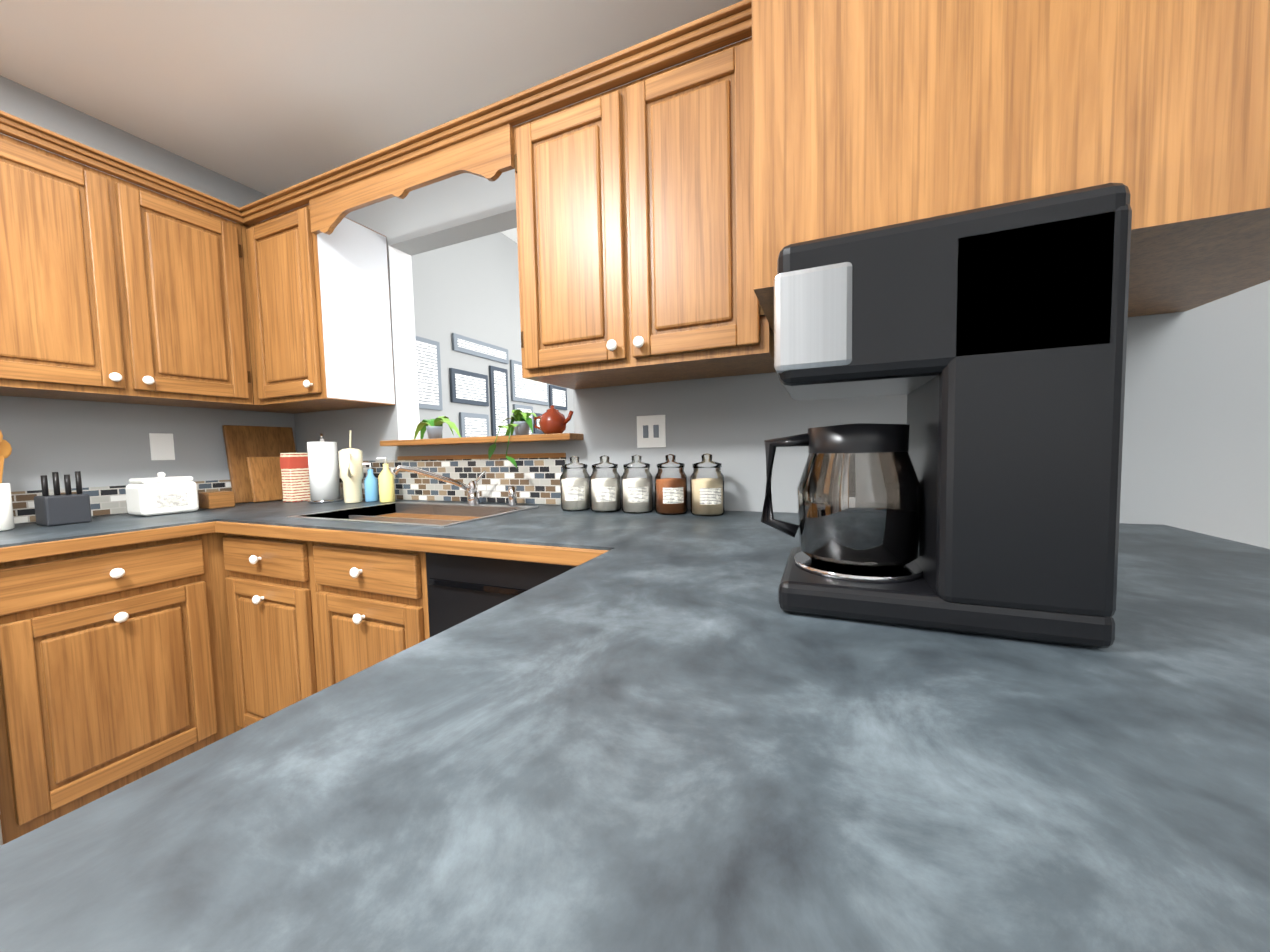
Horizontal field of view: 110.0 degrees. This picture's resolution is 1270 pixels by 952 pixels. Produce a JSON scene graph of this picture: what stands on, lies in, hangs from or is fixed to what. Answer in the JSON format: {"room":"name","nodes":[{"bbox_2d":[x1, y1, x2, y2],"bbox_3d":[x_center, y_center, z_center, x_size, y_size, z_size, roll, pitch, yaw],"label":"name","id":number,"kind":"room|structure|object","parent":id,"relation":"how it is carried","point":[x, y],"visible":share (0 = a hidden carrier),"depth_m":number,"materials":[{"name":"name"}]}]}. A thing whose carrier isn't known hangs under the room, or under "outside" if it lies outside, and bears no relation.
{"room":"kitchen","nodes":[
{"label":"kitchen","id":0,"kind":"room"},
{"bbox_2d":[0,75,573,523],"bbox_3d":[-1.840,-0.520,2.551,0.120,3.070,12.700,0,4,23],"label":"wall","id":1,"kind":"structure","parent":0,"point":[470,289],"depth_m":1.98,"materials":[{"name":"grey paint"}]},
{"bbox_2d":[11,480,231,522],"bbox_3d":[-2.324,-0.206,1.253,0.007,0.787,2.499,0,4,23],"label":"tile backsplash","id":2,"kind":"structure","parent":1,"relation":"attached to","point":[106,500],"depth_m":1.75,"materials":[{"name":"tile"}]},
{"bbox_2d":[0,110,263,410],"bbox_3d":[-1.944,-0.686,1.642,0.397,0.790,0.790,0,4,23],"label":"upper cabinet","id":3,"kind":"object","parent":1,"relation":"attached to","point":[113,289],"depth_m":1.57,"materials":[{"name":"brown wood"}]},
{"bbox_2d":[149,433,174,459],"bbox_3d":[-2.043,-0.126,1.920,0.003,0.115,0.075,0,4,23],"label":"electrical outlet plate","id":4,"kind":"object","parent":1,"relation":"attached to","point":[161,444],"depth_m":1.92,"materials":[{"name":"white plastic"}]},
{"bbox_2d":[415,333,566,436],"bbox_3d":[-1.186,-0.682,3.894,0.025,0.890,2.200,0,4,23],"label":"picture frames","id":5,"kind":"object","parent":1,"relation":"attached to","point":[468,387],"visible":0.62,"depth_m":3.67,"materials":[{"name":"grey"}]},
{"bbox_2d":[0,0,742,195],"bbox_3d":[-0.260,-1.301,-1.651,6.320,0.100,6.320,0,4,23],"label":"ceiling","id":6,"kind":"structure","parent":0,"point":[268,97],"depth_m":1.52,"materials":[{"name":"white paint"}]},
{"bbox_2d":[501,228,516,242],"bbox_3d":[2.190,-2.288,4.090,6.320,0.100,6.500,0,4,23],"label":"ceiling","id":7,"kind":"structure","parent":0,"point":[511,234],"depth_m":3.95,"materials":[{"name":"white paint"}]},
{"bbox_2d":[534,405,572,433],"bbox_3d":[-0.327,-0.225,1.783,0.187,0.118,0.110,0,4,23],"label":"teapot","id":8,"kind":"object","parent":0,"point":[553,420],"depth_m":1.75,"materials":[{"name":"red ceramic"}]},
{"bbox_2d":[0,511,1269,951],"bbox_3d":[0.272,0.215,0.164,1.159,0.038,2.512,0,4,23],"label":"countertop","id":9,"kind":"structure","parent":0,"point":[641,751],"depth_m":0.27,"materials":[{"name":"grey stone"}]},
{"bbox_2d":[690,453,724,515],"bbox_3d":[0.231,0.025,1.425,0.108,0.195,0.110,0,4,23],"label":"jar","id":10,"kind":"object","parent":9,"relation":"on","point":[706,496],"visible":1,"depth_m":1.39,"materials":[{"name":"clear glass"}]},
{"bbox_2d":[761,183,1131,647],"bbox_3d":[0.351,-0.060,0.595,0.357,0.455,0.236,0,4,23],"label":"coffee maker","id":11,"kind":"object","parent":9,"relation":"on","point":[979,492],"visible":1,"depth_m":0.47,"materials":[{"name":"black plastic"}]},
{"bbox_2d":[282,36,1269,548],"bbox_3d":[0.992,-0.210,1.265,6.100,2.470,0.120,0,4,23],"label":"wall","id":12,"kind":"structure","parent":0,"point":[1196,432],"depth_m":1.41,"materials":[{"name":"grey paint"}]},
{"bbox_2d":[252,408,307,413],"bbox_3d":[-1.768,-0.720,2.155,0.317,0.790,0.340,0,4,23],"label":"upper cabinet","id":13,"kind":"object","parent":12,"relation":"attached to","point":[277,410],"depth_m":2.21,"materials":[{"name":"brown wood"}]},
{"bbox_2d":[252,188,394,411],"bbox_3d":[-1.411,-0.719,2.004,0.455,0.790,0.337,0,4,23],"label":"upper cabinet","id":14,"kind":"object","parent":12,"relation":"attached to","point":[323,314],"depth_m":1.86,"materials":[{"name":"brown wood"}]},
{"bbox_2d":[338,457,566,504],"bbox_3d":[-1.043,0.018,2.078,1.680,0.187,0.007,0,4,23],"label":"tile backsplash","id":15,"kind":"structure","parent":12,"relation":"attached to","point":[535,480],"depth_m":1.91,"materials":[{"name":"tile"}]},
{"bbox_2d":[380,246,583,459],"bbox_3d":[-0.656,-0.570,1.911,1.000,0.990,0.260,0,4,23],"label":"pass-through","id":16,"kind":"object","parent":12,"relation":"attached to","point":[401,285],"visible":0.79,"depth_m":2.10,"materials":[{"name":"white paint"}]},
{"bbox_2d":[414,416,460,438],"bbox_3d":[-0.880,-0.208,2.078,0.366,0.144,0.189,0,4,23],"label":"potted plant","id":17,"kind":"object","parent":16,"relation":"on","point":[434,429],"visible":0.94,"depth_m":2.03,"materials":[{"name":"green plant"}]},
{"bbox_2d":[488,409,537,467],"bbox_3d":[-0.494,-0.152,1.807,0.208,0.237,0.215,0,4,23],"label":"potted plant","id":18,"kind":"object","parent":16,"relation":"on","point":[520,423],"visible":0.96,"depth_m":1.82,"materials":[{"name":"green plant"}]},
{"bbox_2d":[500,12,775,389],"bbox_3d":[0.039,-0.716,1.386,0.759,0.790,0.337,0,4,23],"label":"upper cabinet","id":19,"kind":"object","parent":12,"relation":"attached to","point":[666,216],"depth_m":1.23,"materials":[{"name":"brown wood"}]},
{"bbox_2d":[637,415,665,447],"bbox_3d":[0.058,-0.160,1.598,0.110,0.115,0.004,0,4,23],"label":"electrical outlet plate","id":20,"kind":"object","parent":12,"relation":"attached to","point":[651,431],"depth_m":1.60,"materials":[{"name":"white plastic"}]},
{"bbox_2d":[740,0,1269,331],"bbox_3d":[0.754,-0.796,0.923,0.910,0.850,0.617,0,4,23],"label":"upper cabinet","id":21,"kind":"object","parent":12,"relation":"attached to","point":[859,115],"depth_m":0.69,"materials":[{"name":"brown wood"}]},
{"bbox_3d":[1.047,1.067,1.425,6.320,0.100,12.700,0,4,23],"label":"floor","id":22,"kind":"structure","parent":0,"visible":0},
{"bbox_2d":[0,820,2,845],"bbox_3d":[-2.070,0.529,0.900,0.717,1.175,0.764,0,4,23],"label":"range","id":23,"kind":"object","parent":22,"relation":"on","point":[1,841],"visible":0.11,"depth_m":1.15,"materials":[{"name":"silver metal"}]},
{"bbox_2d":[0,525,231,860],"bbox_3d":[-1.879,0.643,1.507,0.627,0.870,0.480,0,4,23],"label":"base cabinet","id":24,"kind":"object","parent":22,"relation":"on","point":[114,654],"depth_m":1.33,"materials":[{"name":"brown wood"}]},
{"bbox_2d":[0,498,379,552],"bbox_3d":[-1.757,0.168,1.778,0.637,0.038,1.132,0,4,23],"label":"countertop","id":25,"kind":"structure","parent":24,"relation":"on","point":[25,536],"depth_m":1.47,"materials":[{"name":"grey stone"}]},
{"bbox_2d":[0,430,14,530],"bbox_3d":[-2.053,0.009,1.391,0.110,0.333,0.132,0,4,23],"label":"utensil crock","id":26,"kind":"object","parent":25,"relation":"on","point":[6,516],"visible":1,"depth_m":1.42,"materials":[{"name":"white ceramic"}]},
{"bbox_2d":[34,471,91,525],"bbox_3d":[-1.989,0.076,1.543,0.100,0.180,0.100,0,4,23],"label":"knife block","id":27,"kind":"object","parent":25,"relation":"on","point":[58,508],"visible":1,"depth_m":1.52,"materials":[{"name":"grey plastic"}]},
{"bbox_2d":[125,472,198,515],"bbox_3d":[-1.888,0.067,1.777,0.142,0.167,0.170,0,4,23],"label":"bread box","id":28,"kind":"object","parent":25,"relation":"on","point":[161,494],"visible":1,"depth_m":1.73,"materials":[{"name":"white ceramic"}]},
{"bbox_2d":[198,491,234,508],"bbox_3d":[-1.840,0.104,1.955,0.090,0.070,0.090,0,4,23],"label":"box","id":29,"kind":"object","parent":25,"relation":"on","point":[216,499],"visible":1,"depth_m":1.93,"materials":[{"name":"brown wood"}]},
{"bbox_2d":[222,425,295,503],"bbox_3d":[-1.835,-0.064,2.217,0.112,0.372,0.295,0,4,23],"label":"cutting boards","id":30,"kind":"object","parent":25,"relation":"on","point":[253,455],"visible":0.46,"depth_m":2.16,"materials":[{"name":"brown wood"}]},
{"bbox_2d":[280,453,310,501],"bbox_3d":[-1.641,0.004,2.174,0.076,0.235,0.121,0,4,23],"label":"box","id":31,"kind":"object","parent":25,"relation":"on","point":[294,467],"visible":0.75,"depth_m":2.13,"materials":[{"name":"red"}]},
{"bbox_2d":[307,433,343,502],"bbox_3d":[-1.469,-0.039,2.098,0.140,0.322,0.140,0,4,23],"label":"paper towel","id":32,"kind":"object","parent":25,"relation":"on","point":[323,471],"visible":1,"depth_m":2.05,"materials":[{"name":"white paper"}]},
{"bbox_2d":[338,430,363,502],"bbox_3d":[-1.289,-0.043,2.020,0.124,0.330,0.114,0,4,23],"label":"tumbler","id":33,"kind":"object","parent":25,"relation":"on","point":[351,467],"visible":1,"depth_m":2.01,"materials":[{"name":"beige plastic"}]},
{"bbox_2d":[216,509,423,744],"bbox_3d":[-1.146,0.608,1.822,0.511,0.870,0.627,0,4,23],"label":"base cabinet","id":34,"kind":"object","parent":22,"relation":"on","point":[260,568],"depth_m":1.53,"materials":[{"name":"brown wood"}]},
{"bbox_2d":[296,513,491,704],"bbox_3d":[-0.681,0.609,1.624,0.498,0.870,0.627,0,4,23],"label":"base cabinet","id":35,"kind":"object","parent":22,"relation":"on","point":[363,598],"depth_m":1.33,"materials":[{"name":"brown wood"}]},
{"bbox_2d":[216,501,690,560],"bbox_3d":[-0.631,0.155,1.566,1.601,0.038,0.637,0,4,23],"label":"countertop","id":36,"kind":"structure","parent":35,"relation":"on","point":[546,530],"depth_m":1.32,"materials":[{"name":"grey stone"}]},
{"bbox_2d":[362,463,374,501],"bbox_3d":[-1.231,0.028,2.071,0.056,0.179,0.056,-3,4,-22],"label":"soap bottle","id":37,"kind":"object","parent":36,"relation":"on","point":[369,487],"depth_m":2.05,"materials":[{"name":"blue plastic"}]},
{"bbox_2d":[374,457,394,502],"bbox_3d":[-1.132,0.017,2.022,0.064,0.204,0.064,-3,4,-22],"label":"soap bottle","id":38,"kind":"object","parent":36,"relation":"on","point":[386,494],"depth_m":2.00,"materials":[{"name":"yellow plastic"}]},
{"bbox_2d":[391,465,516,505],"bbox_3d":[-0.694,0.037,1.729,0.396,0.171,0.258,0,4,23],"label":"faucet","id":39,"kind":"object","parent":36,"relation":"on","point":[472,490],"depth_m":1.78,"materials":[{"name":"silver metal"}]},
{"bbox_2d":[560,456,590,510],"bbox_3d":[-0.218,0.024,1.616,0.108,0.195,0.110,0,4,23],"label":"jar","id":40,"kind":"object","parent":36,"relation":"on","point":[575,494],"visible":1,"depth_m":1.58,"materials":[{"name":"clear glass"}]},
{"bbox_2d":[590,455,620,511],"bbox_3d":[-0.106,0.025,1.568,0.108,0.195,0.110,0,4,23],"label":"jar","id":41,"kind":"object","parent":36,"relation":"on","point":[605,494],"visible":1,"depth_m":1.53,"materials":[{"name":"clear glass"}]},
{"bbox_2d":[621,455,652,513],"bbox_3d":[0.007,0.025,1.520,0.108,0.195,0.110,0,4,23],"label":"jar","id":42,"kind":"object","parent":36,"relation":"on","point":[637,495],"visible":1,"depth_m":1.49,"materials":[{"name":"clear glass"}]},
{"bbox_2d":[655,454,687,514],"bbox_3d":[0.119,0.025,1.472,0.108,0.195,0.110,0,4,23],"label":"jar","id":43,"kind":"object","parent":36,"relation":"on","point":[671,495],"visible":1,"depth_m":1.44,"materials":[{"name":"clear glass"}]}
]}

